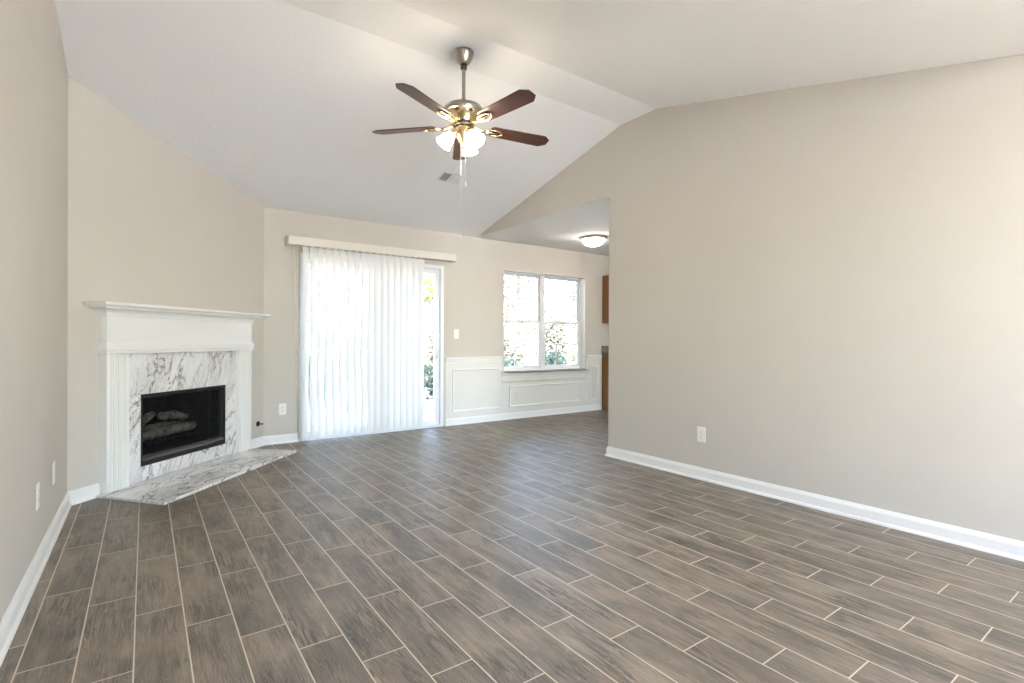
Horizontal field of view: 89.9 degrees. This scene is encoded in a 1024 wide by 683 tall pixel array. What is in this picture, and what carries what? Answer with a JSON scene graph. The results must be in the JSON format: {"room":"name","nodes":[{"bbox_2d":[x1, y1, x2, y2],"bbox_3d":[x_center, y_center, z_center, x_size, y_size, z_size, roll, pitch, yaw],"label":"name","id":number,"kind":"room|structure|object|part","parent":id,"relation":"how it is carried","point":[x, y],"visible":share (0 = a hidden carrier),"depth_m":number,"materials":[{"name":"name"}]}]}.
{"room":"empty living room","nodes":[
{"label":"empty living room","id":0,"kind":"room"},
{"bbox_2d":[0,0,67,621],"bbox_3d":[-0.754,-0.482,0.251,0.120,3.115,7.489,0,0,-36],"label":"wall","id":1,"kind":"structure","parent":0,"point":[33,68],"depth_m":2.21,"materials":[{"name":"paint"}]},
{"bbox_2d":[0,492,71,666],"bbox_3d":[-0.695,1.030,0.287,0.024,0.092,7.469,0,0,-36],"label":"baseboard","id":2,"kind":"structure","parent":1,"relation":"attached to","point":[9,624],"depth_m":2.16,"materials":[{"name":"white paint"}]},
{"bbox_2d":[36,482,39,510],"bbox_3d":[-2.212,0.721,2.394,0.007,0.118,0.072,0,0,-36],"label":"wall outlet","id":3,"kind":"object","parent":1,"relation":"attached to","point":[38,483],"visible":1,"depth_m":2.38,"materials":[{"name":"white plastic"}]},
{"bbox_2d":[53,461,54,484],"bbox_3d":[-2.515,0.721,2.817,0.007,0.118,0.072,0,0,-36],"label":"wall outlet","id":4,"kind":"object","parent":1,"relation":"attached to","point":[54,461],"visible":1,"depth_m":2.80,"materials":[{"name":"white plastic"}]},
{"bbox_2d":[67,76,263,493],"bbox_3d":[-2.760,-0.354,4.296,0.100,2.835,1.973,0,0,10],"label":"wall","id":5,"kind":"structure","parent":0,"point":[149,224],"depth_m":3.83,"materials":[{"name":"paint"}]},
{"bbox_2d":[68,483,99,505],"bbox_3d":[-2.850,1.018,3.416,0.024,0.092,0.207,0,0,10],"label":"baseboard","id":6,"kind":"structure","parent":5,"relation":"attached to","point":[87,493],"depth_m":3.42,"materials":[{"name":"white paint"}]},
{"bbox_2d":[83,301,270,493],"bbox_3d":[-2.626,0.388,4.247,0.184,1.311,1.730,0,0,10],"label":"fireplace mantel","id":7,"kind":"object","parent":5,"relation":"attached to","point":[125,329],"visible":1,"depth_m":3.76,"materials":[{"name":"white paint"}]},
{"bbox_3d":[-2.676,0.044,4.250,0.080,0.084,1.522,0,0,10],"label":"architrave moulding","id":8,"kind":"part","parent":7,"relation":"part of","materials":[{"name":"white paint"}]},
{"bbox_3d":[-2.649,-0.203,4.245,0.134,0.078,1.630,0,0,10],"label":"crown moulding","id":9,"kind":"part","parent":7,"relation":"part of","materials":[{"name":"white paint"}]},
{"bbox_2d":[83,301,270,316],"bbox_3d":[-2.623,-0.255,4.246,0.184,0.026,1.730,0,0,10],"label":"mantel shelf","id":10,"kind":"object","parent":7,"relation":"attached to","point":[108,305],"depth_m":3.88,"materials":[{"name":"white paint"}]},
{"bbox_2d":[129,351,235,484],"bbox_3d":[-2.704,0.565,4.255,0.031,0.954,1.145,0,0,10],"label":"marble surround","id":11,"kind":"object","parent":5,"relation":"attached to","point":[149,373],"visible":0.8,"depth_m":4.15,"materials":[{"name":"white stone"}]},
{"bbox_2d":[141,385,224,465],"bbox_3d":[-2.914,0.664,4.289,0.446,0.536,0.882,0,0,10],"label":"fireplace insert","id":12,"kind":"object","parent":5,"relation":"in","point":[205,406],"depth_m":4.55,"materials":[{"name":"black metal"}]},
{"bbox_2d":[143,420,184,430],"bbox_3d":[-2.967,0.729,4.313,0.114,0.107,0.532,0,0,10],"label":"log","id":13,"kind":"object","parent":12,"relation":"on","point":[157,424],"visible":0.27,"depth_m":4.29,"materials":[{"name":"ceramic"}]},
{"bbox_2d":[156,410,187,420],"bbox_3d":[-2.902,0.636,4.385,0.080,0.104,0.321,0,0,3],"label":"log","id":14,"kind":"object","parent":13,"relation":"on","point":[173,414],"visible":1,"depth_m":4.33,"materials":[{"name":"ceramic"}]},
{"bbox_3d":[-2.917,0.831,4.290,0.154,0.060,0.460,0,0,10],"label":"grate frame","id":15,"kind":"part","parent":12,"relation":"part of","materials":[{"name":"black metal"}]},
{"bbox_3d":[-2.917,0.801,4.290,0.284,0.120,0.460,0,0,10],"label":"log grate","id":16,"kind":"part","parent":12,"relation":"part of","materials":[{"name":"black metal"}]},
{"bbox_2d":[143,421,196,441],"bbox_3d":[-2.863,0.738,4.262,0.105,0.101,0.562,0,0,10],"label":"log","id":17,"kind":"object","parent":12,"relation":"on","point":[150,434],"visible":0.92,"depth_m":4.23,"materials":[{"name":"ceramic"}]},
{"bbox_2d":[143,411,155,424],"bbox_3d":[-2.951,0.632,4.120,0.074,0.126,0.227,0,0,-5],"label":"log","id":18,"kind":"object","parent":17,"relation":"on","point":[148,416],"visible":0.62,"depth_m":4.13,"materials":[{"name":"ceramic"}]},
{"bbox_3d":[-2.730,0.430,4.258,0.008,0.008,0.840,0,0,10],"label":"screen rod","id":19,"kind":"part","parent":12,"relation":"part of","materials":[{"name":"black metal"}]},
{"bbox_3d":[-2.718,0.881,4.257,0.044,0.026,0.842,0,0,10],"label":"rail","id":20,"kind":"part","parent":12,"relation":"part of","materials":[{"name":"black metal"}]},
{"bbox_2d":[251,436,264,448],"bbox_3d":[-2.562,1.017,5.127,0.024,0.092,0.270,0,0,10],"label":"baseboard","id":21,"kind":"structure","parent":5,"relation":"attached to","point":[257,442],"depth_m":5.15,"materials":[{"name":"white paint"}]},
{"bbox_2d":[263,207,608,440],"bbox_3d":[0.277,-0.174,7.405,7.130,2.490,0.200,0,0,-36],"label":"wall","id":22,"kind":"structure","parent":0,"point":[474,283],"depth_m":6.49,"materials":[{"name":"paint"}]},
{"bbox_2d":[264,433,297,444],"bbox_3d":[-2.409,1.018,5.350,0.335,0.092,0.024,0,0,-36],"label":"baseboard","id":23,"kind":"structure","parent":22,"relation":"attached to","point":[293,437],"depth_m":5.34,"materials":[{"name":"white paint"}]},
{"bbox_2d":[279,403,285,414],"bbox_3d":[-2.401,0.709,5.364,0.072,0.118,0.007,0,0,-36],"label":"wall outlet","id":24,"kind":"object","parent":22,"relation":"attached to","point":[282,407],"visible":1,"depth_m":5.36,"materials":[{"name":"white plastic"}]},
{"bbox_2d":[286,235,455,439],"bbox_3d":[-1.539,-0.028,5.904,1.970,2.128,0.128,0,0,-36],"label":"vertical blind","id":25,"kind":"object","parent":22,"relation":"attached to","point":[388,395],"visible":1,"depth_m":5.76,"materials":[{"name":"plastic"}]},
{"bbox_3d":[-2.264,-0.031,5.378,0.063,1.990,0.048,0,0,-36],"label":"pull cord","id":26,"kind":"part","parent":25,"relation":"part of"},
{"bbox_3d":[-2.245,-0.031,5.387,0.011,1.990,0.063,0,0,3],"label":"pull cord","id":27,"kind":"part","parent":25,"relation":"part of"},
{"bbox_2d":[299,252,443,440],"bbox_3d":[-1.592,0.056,5.999,1.725,2.020,0.174,0,0,-36],"label":"door","id":28,"kind":"structure","parent":22,"relation":"in","point":[437,270],"depth_m":6.43,"materials":[{"name":"plastic"}]},
{"bbox_3d":[-1.938,0.066,5.808,0.846,1.949,0.040,0,0,-36],"label":"fixed panel","id":29,"kind":"part","parent":28,"relation":"part of","materials":[{"name":"glass"}]},
{"bbox_3d":[-1.271,0.068,6.225,0.846,1.949,0.040,0,0,-36],"label":"sliding panel","id":30,"kind":"part","parent":28,"relation":"part of","materials":[{"name":"glass"}]},
{"bbox_3d":[-0.933,0.108,6.405,0.033,0.240,0.068,0,0,-29],"label":"handle","id":31,"kind":"part","parent":28,"relation":"part of","materials":[{"name":"plastic"}]},
{"bbox_2d":[454,329,458,338],"bbox_3d":[-0.713,-0.095,6.568,0.074,0.120,0.008,0,0,-36],"label":"light switch","id":32,"kind":"object","parent":22,"relation":"attached to","point":[456,331],"visible":1,"depth_m":6.57,"materials":[{"name":"white plastic"}]},
{"bbox_2d":[452,368,499,411],"bbox_3d":[-0.461,0.631,6.740,0.730,0.547,0.016,0,0,-36],"label":"trim","id":33,"kind":"structure","parent":22,"relation":"attached to","point":[498,369],"depth_m":6.72,"materials":[{"name":"white paint"}]},
{"bbox_2d":[445,359,599,418],"bbox_3d":[0.279,0.626,7.283,2.765,0.710,0.006,0,0,-36],"label":"wainscot","id":34,"kind":"structure","parent":22,"relation":"attached to","point":[472,389],"depth_m":6.98,"materials":[{"name":"paint"}]},
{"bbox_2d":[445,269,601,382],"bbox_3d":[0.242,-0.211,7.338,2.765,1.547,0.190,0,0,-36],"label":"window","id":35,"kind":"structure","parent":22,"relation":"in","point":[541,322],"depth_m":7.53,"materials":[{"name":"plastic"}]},
{"bbox_3d":[0.108,-0.609,7.340,0.688,0.692,0.022,0,0,-36],"label":"sash","id":36,"kind":"part","parent":35,"relation":"part of","materials":[{"name":"glass"}]},
{"bbox_3d":[0.120,0.037,7.321,0.688,0.687,0.022,0,0,-36],"label":"sash","id":37,"kind":"part","parent":35,"relation":"part of","materials":[{"name":"glass"}]},
{"bbox_3d":[0.736,-0.607,7.789,0.688,0.692,0.022,0,0,-36],"label":"sash","id":38,"kind":"part","parent":35,"relation":"part of","materials":[{"name":"glass"}]},
{"bbox_3d":[0.748,0.039,7.770,0.688,0.687,0.022,0,0,-36],"label":"sash","id":39,"kind":"part","parent":35,"relation":"part of","materials":[{"name":"glass"}]},
{"bbox_2d":[445,404,601,425],"bbox_3d":[0.282,1.025,7.276,2.757,0.092,0.024,0,0,-36],"label":"baseboard","id":40,"kind":"structure","parent":22,"relation":"attached to","point":[534,413],"depth_m":7.14,"materials":[{"name":"white paint"}]},
{"bbox_2d":[501,368,588,373],"bbox_3d":[0.480,0.427,7.467,1.615,0.026,0.151,0,0,-36],"label":"window sill","id":41,"kind":"structure","parent":22,"relation":"attached to","point":[572,369],"depth_m":7.37,"materials":[{"name":"white paint"}]},
{"bbox_2d":[509,381,581,406],"bbox_3d":[0.516,0.758,7.440,1.355,0.297,0.016,0,0,-36],"label":"trim","id":42,"kind":"structure","parent":22,"relation":"attached to","point":[580,399],"depth_m":7.40,"materials":[{"name":"white paint"}]},
{"bbox_2d":[589,365,599,399],"bbox_3d":[1.289,0.641,7.993,0.205,0.535,0.016,0,0,-36],"label":"trim","id":43,"kind":"structure","parent":22,"relation":"attached to","point":[598,366],"depth_m":8.00,"materials":[{"name":"white paint"}]},
{"bbox_2d":[600,358,601,408],"bbox_3d":[1.402,0.641,8.081,0.020,0.866,0.016,0,0,-36],"label":"trim","id":44,"kind":"structure","parent":22,"relation":"attached to","point":[601,358],"depth_m":8.07,"materials":[{"name":"white paint"}]},
{"bbox_2d":[601,346,608,351],"bbox_3d":[1.797,0.120,8.357,0.932,0.102,0.021,0,0,-36],"label":"backsplash","id":45,"kind":"structure","parent":22,"relation":"attached to","point":[603,348],"depth_m":8.11,"materials":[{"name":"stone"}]},
{"bbox_2d":[602,275,608,322],"bbox_3d":[1.896,-0.660,8.222,0.900,0.748,0.353,0,0,-36],"label":"upper cabinet","id":46,"kind":"object","parent":22,"relation":"attached to","point":[605,279],"visible":0.02,"depth_m":8.05,"materials":[{"name":"brown wood"}]},
{"bbox_2d":[0,409,1023,682],"bbox_3d":[2.309,1.143,3.275,8.628,0.120,8.931,0,0,-36],"label":"floor","id":47,"kind":"structure","parent":0,"point":[519,550],"depth_m":2.27,"materials":[{"name":"brown tile"}]},
{"bbox_2d":[96,449,295,504],"bbox_3d":[-2.416,1.055,4.167,0.578,0.019,1.594,0,0,10],"label":"marble hearth","id":48,"kind":"object","parent":47,"relation":"on","point":[167,488],"visible":0.89,"depth_m":3.91,"materials":[{"name":"white stone"}]},
{"bbox_2d":[602,355,608,409],"bbox_3d":[1.974,0.643,8.101,0.900,0.864,0.648,0,0,-36],"label":"base cabinet","id":49,"kind":"object","parent":47,"relation":"on","point":[605,358],"visible":0.02,"depth_m":8.04,"materials":[{"name":"brown wood"}]},
{"bbox_2d":[601,346,608,354],"bbox_3d":[1.975,0.140,8.108,0.932,0.140,0.634,0,0,-36],"label":"countertop","id":50,"kind":"structure","parent":49,"relation":"on","point":[604,349],"depth_m":8.09,"materials":[{"name":"stone"}]},
{"bbox_2d":[55,0,1023,255],"bbox_3d":[2.281,-1.717,3.324,8.628,0.770,8.961,0,0,-36],"label":"ceiling","id":51,"kind":"structure","parent":0,"point":[283,101],"depth_m":3.51,"materials":[{"name":"paint"}]},
{"bbox_2d":[436,171,464,183],"bbox_3d":[-0.624,-1.657,5.191,0.240,0.048,0.176,0,0,-36],"label":"ceiling vent","id":52,"kind":"object","parent":51,"relation":"in","point":[448,177],"visible":1,"depth_m":5.18,"materials":[{"name":"white metal"}]},
{"bbox_2d":[372,46,548,237],"bbox_3d":[-0.296,-1.354,3.516,1.260,1.275,1.253,0,0,-36],"label":"ceiling fan","id":53,"kind":"object","parent":51,"relation":"hanging from","point":[463,113],"visible":1,"depth_m":3.46,"materials":[{"name":"brown wood"}]},
{"bbox_3d":[-0.754,-1.483,3.603,0.465,0.006,0.132,0,11,10],"label":"blade","id":54,"kind":"part","parent":53,"relation":"part of","materials":[{"name":"brown wood"}]},
{"bbox_3d":[-0.537,-1.482,3.150,0.132,0.006,0.465,13,6,28],"label":"blade","id":55,"kind":"part","parent":53,"relation":"part of","materials":[{"name":"brown wood"}]},
{"bbox_3d":[-0.459,-1.369,3.496,0.118,0.123,0.112,0,0,-36],"label":"lamp shade","id":56,"kind":"part","parent":53,"relation":"part of","materials":[{"name":"white glass"}]},
{"bbox_3d":[-0.390,-1.482,3.950,0.132,0.006,0.465,-11,2,-7],"label":"blade","id":57,"kind":"part","parent":53,"relation":"part of","materials":[{"name":"brown wood"}]},
{"bbox_3d":[-0.333,-1.530,3.526,0.244,0.068,0.244,0,0,-36],"label":"lamp shade","id":58,"kind":"part","parent":53,"relation":"part of","materials":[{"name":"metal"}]},
{"bbox_3d":[-0.320,-1.227,3.530,0.002,0.260,0.002,0,0,-6],"label":"pull chain","id":59,"kind":"part","parent":53,"relation":"part of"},
{"bbox_3d":[-0.302,-1.369,3.655,0.114,0.123,0.112,0,0,-36],"label":"lamp shade","id":60,"kind":"part","parent":53,"relation":"part of","materials":[{"name":"white glass"}]},
{"bbox_3d":[-0.254,-1.383,3.451,0.050,0.079,0.070,0,0,-36],"label":"bulb","id":61,"kind":"part","parent":53,"relation":"part of","materials":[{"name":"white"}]},
{"bbox_3d":[-0.242,-1.369,3.440,0.114,0.123,0.119,0,0,-36],"label":"lamp shade","id":62,"kind":"part","parent":53,"relation":"part of","materials":[{"name":"white glass"}]},
{"bbox_3d":[-0.039,-1.480,3.217,0.132,0.006,0.465,15,-10,-43],"label":"blade","id":63,"kind":"part","parent":53,"relation":"part of","materials":[{"name":"brown wood"}]},
{"bbox_3d":[0.052,-1.480,3.711,0.465,0.006,0.132,0,-11,-26],"label":"blade","id":64,"kind":"part","parent":53,"relation":"part of","materials":[{"name":"brown wood"}]},
{"bbox_2d":[580,235,606,247],"bbox_3d":[1.067,-1.297,6.718,0.352,0.136,0.352,0,0,-36],"label":"dome light","id":65,"kind":"object","parent":51,"relation":"attached to","point":[593,241],"visible":1,"depth_m":6.61,"materials":[{"name":"white glass"}]},
{"bbox_2d":[478,54,1023,541],"bbox_3d":[2.159,-0.475,3.180,0.120,3.115,8.861,0,0,-36],"label":"wall","id":66,"kind":"structure","parent":0,"point":[824,281],"depth_m":3.27,"materials":[{"name":"paint"}]},
{"bbox_2d":[697,426,705,442],"bbox_3d":[1.482,0.727,4.011,0.007,0.118,0.072,0,0,-36],"label":"wall outlet","id":67,"kind":"object","parent":66,"relation":"attached to","point":[701,431],"visible":1,"depth_m":4.01,"materials":[{"name":"white plastic"}]},
{"bbox_2d":[605,446,1023,561],"bbox_3d":[2.778,1.040,2.185,0.024,0.092,6.514,0,0,-36],"label":"baseboard","id":68,"kind":"structure","parent":66,"relation":"attached to","point":[981,541],"depth_m":3.17,"materials":[{"name":"white paint"}]},
{"label":"outside","id":69,"kind":"structure","parent":0,"visible":0},
{"bbox_2d":[309,349,575,407],"bbox_3d":[-11.076,1.329,32.648,80.000,0.300,54.019,0,0,-36],"label":"ground","id":70,"kind":"structure","parent":69,"point":[530,361],"depth_m":31.62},
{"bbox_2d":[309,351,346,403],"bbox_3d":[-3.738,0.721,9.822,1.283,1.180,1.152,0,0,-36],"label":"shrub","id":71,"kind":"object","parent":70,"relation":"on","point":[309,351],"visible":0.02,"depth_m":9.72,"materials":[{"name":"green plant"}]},
{"bbox_2d":[308,401,432,430],"bbox_3d":[-2.160,1.191,7.652,5.000,0.098,2.970,0,0,-36],"label":"patio","id":72,"kind":"structure","parent":70,"relation":"on","point":[428,405],"depth_m":8.26,"materials":[{"name":"concrete"}]},
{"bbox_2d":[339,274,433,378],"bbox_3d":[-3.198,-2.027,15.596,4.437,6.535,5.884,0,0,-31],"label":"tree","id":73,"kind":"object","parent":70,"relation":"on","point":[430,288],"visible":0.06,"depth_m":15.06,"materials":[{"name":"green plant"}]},
{"bbox_2d":[424,362,432,399],"bbox_3d":[-1.457,0.833,11.185,1.072,0.958,1.230,0,0,34],"label":"shrub","id":74,"kind":"object","parent":70,"relation":"on","point":[429,384],"visible":0.1,"depth_m":10.93,"materials":[{"name":"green plant"}]},
{"bbox_2d":[424,305,433,381],"bbox_3d":[-2.235,0.158,13.989,2.065,2.333,0.985,0,0,-36],"label":"shrub","id":75,"kind":"object","parent":70,"relation":"on","point":[429,356],"visible":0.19,"depth_m":13.90,"materials":[{"name":"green plant"}]},
{"bbox_2d":[424,274,433,311],"bbox_3d":[-4.137,-3.001,23.459,5.566,8.437,6.684,0,0,-15],"label":"tree","id":76,"kind":"object","parent":70,"relation":"on","point":[426,274],"visible":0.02,"depth_m":23.85,"materials":[{"name":"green plant"}]},
{"bbox_2d":[504,354,517,365],"bbox_3d":[-0.375,0.803,12.152,1.224,1.054,1.141,0,0,21],"label":"shrub","id":77,"kind":"object","parent":70,"relation":"on","point":[512,359],"visible":0.04,"depth_m":12.19,"materials":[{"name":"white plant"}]},
{"bbox_2d":[504,328,528,365],"bbox_3d":[-0.371,0.405,15.174,2.047,1.684,1.172,0,0,-36],"label":"shrub","id":78,"kind":"object","parent":70,"relation":"on","point":[508,352],"visible":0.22,"depth_m":15.23,"materials":[{"name":"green plant"}]},
{"bbox_2d":[504,275,573,346],"bbox_3d":[0.015,-3.251,27.428,6.417,8.972,6.760,0,0,37],"label":"tree","id":79,"kind":"object","parent":70,"relation":"on","point":[508,277],"visible":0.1,"depth_m":27.08,"materials":[{"name":"green plant"}]},
{"bbox_2d":[504,275,575,365],"bbox_3d":[0.747,-2.027,18.100,5.460,6.569,3.818,0,0,-20],"label":"tree","id":80,"kind":"object","parent":70,"relation":"on","point":[517,291],"visible":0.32,"depth_m":18.48,"materials":[{"name":"green plant"}]},
{"bbox_2d":[522,277,575,360],"bbox_3d":[4.124,-3.439,32.150,7.481,9.367,7.449,0,0,30],"label":"tree","id":81,"kind":"object","parent":70,"relation":"on","point":[562,290],"visible":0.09,"depth_m":32.16,"materials":[{"name":"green plant"}]},
{"bbox_2d":[529,313,575,364],"bbox_3d":[1.358,0.235,15.953,1.611,2.305,1.234,0,0,-36],"label":"shrub","id":82,"kind":"object","parent":70,"relation":"on","point":[550,335],"visible":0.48,"depth_m":15.76,"materials":[{"name":"white plant"}]},
{"bbox_2d":[537,351,569,364],"bbox_3d":[0.949,0.738,12.553,1.037,1.151,1.278,0,0,10],"label":"shrub","id":83,"kind":"object","parent":70,"relation":"on","point":[552,361],"visible":0.12,"depth_m":12.54,"materials":[{"name":"green plant"}]},
{"bbox_2d":[552,280,575,328],"bbox_3d":[4.050,-2.242,22.533,4.859,7.004,5.654,0,0,10],"label":"tree","id":84,"kind":"object","parent":70,"relation":"on","point":[556,280],"visible":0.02,"depth_m":22.41,"materials":[{"name":"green plant"}]}
]}

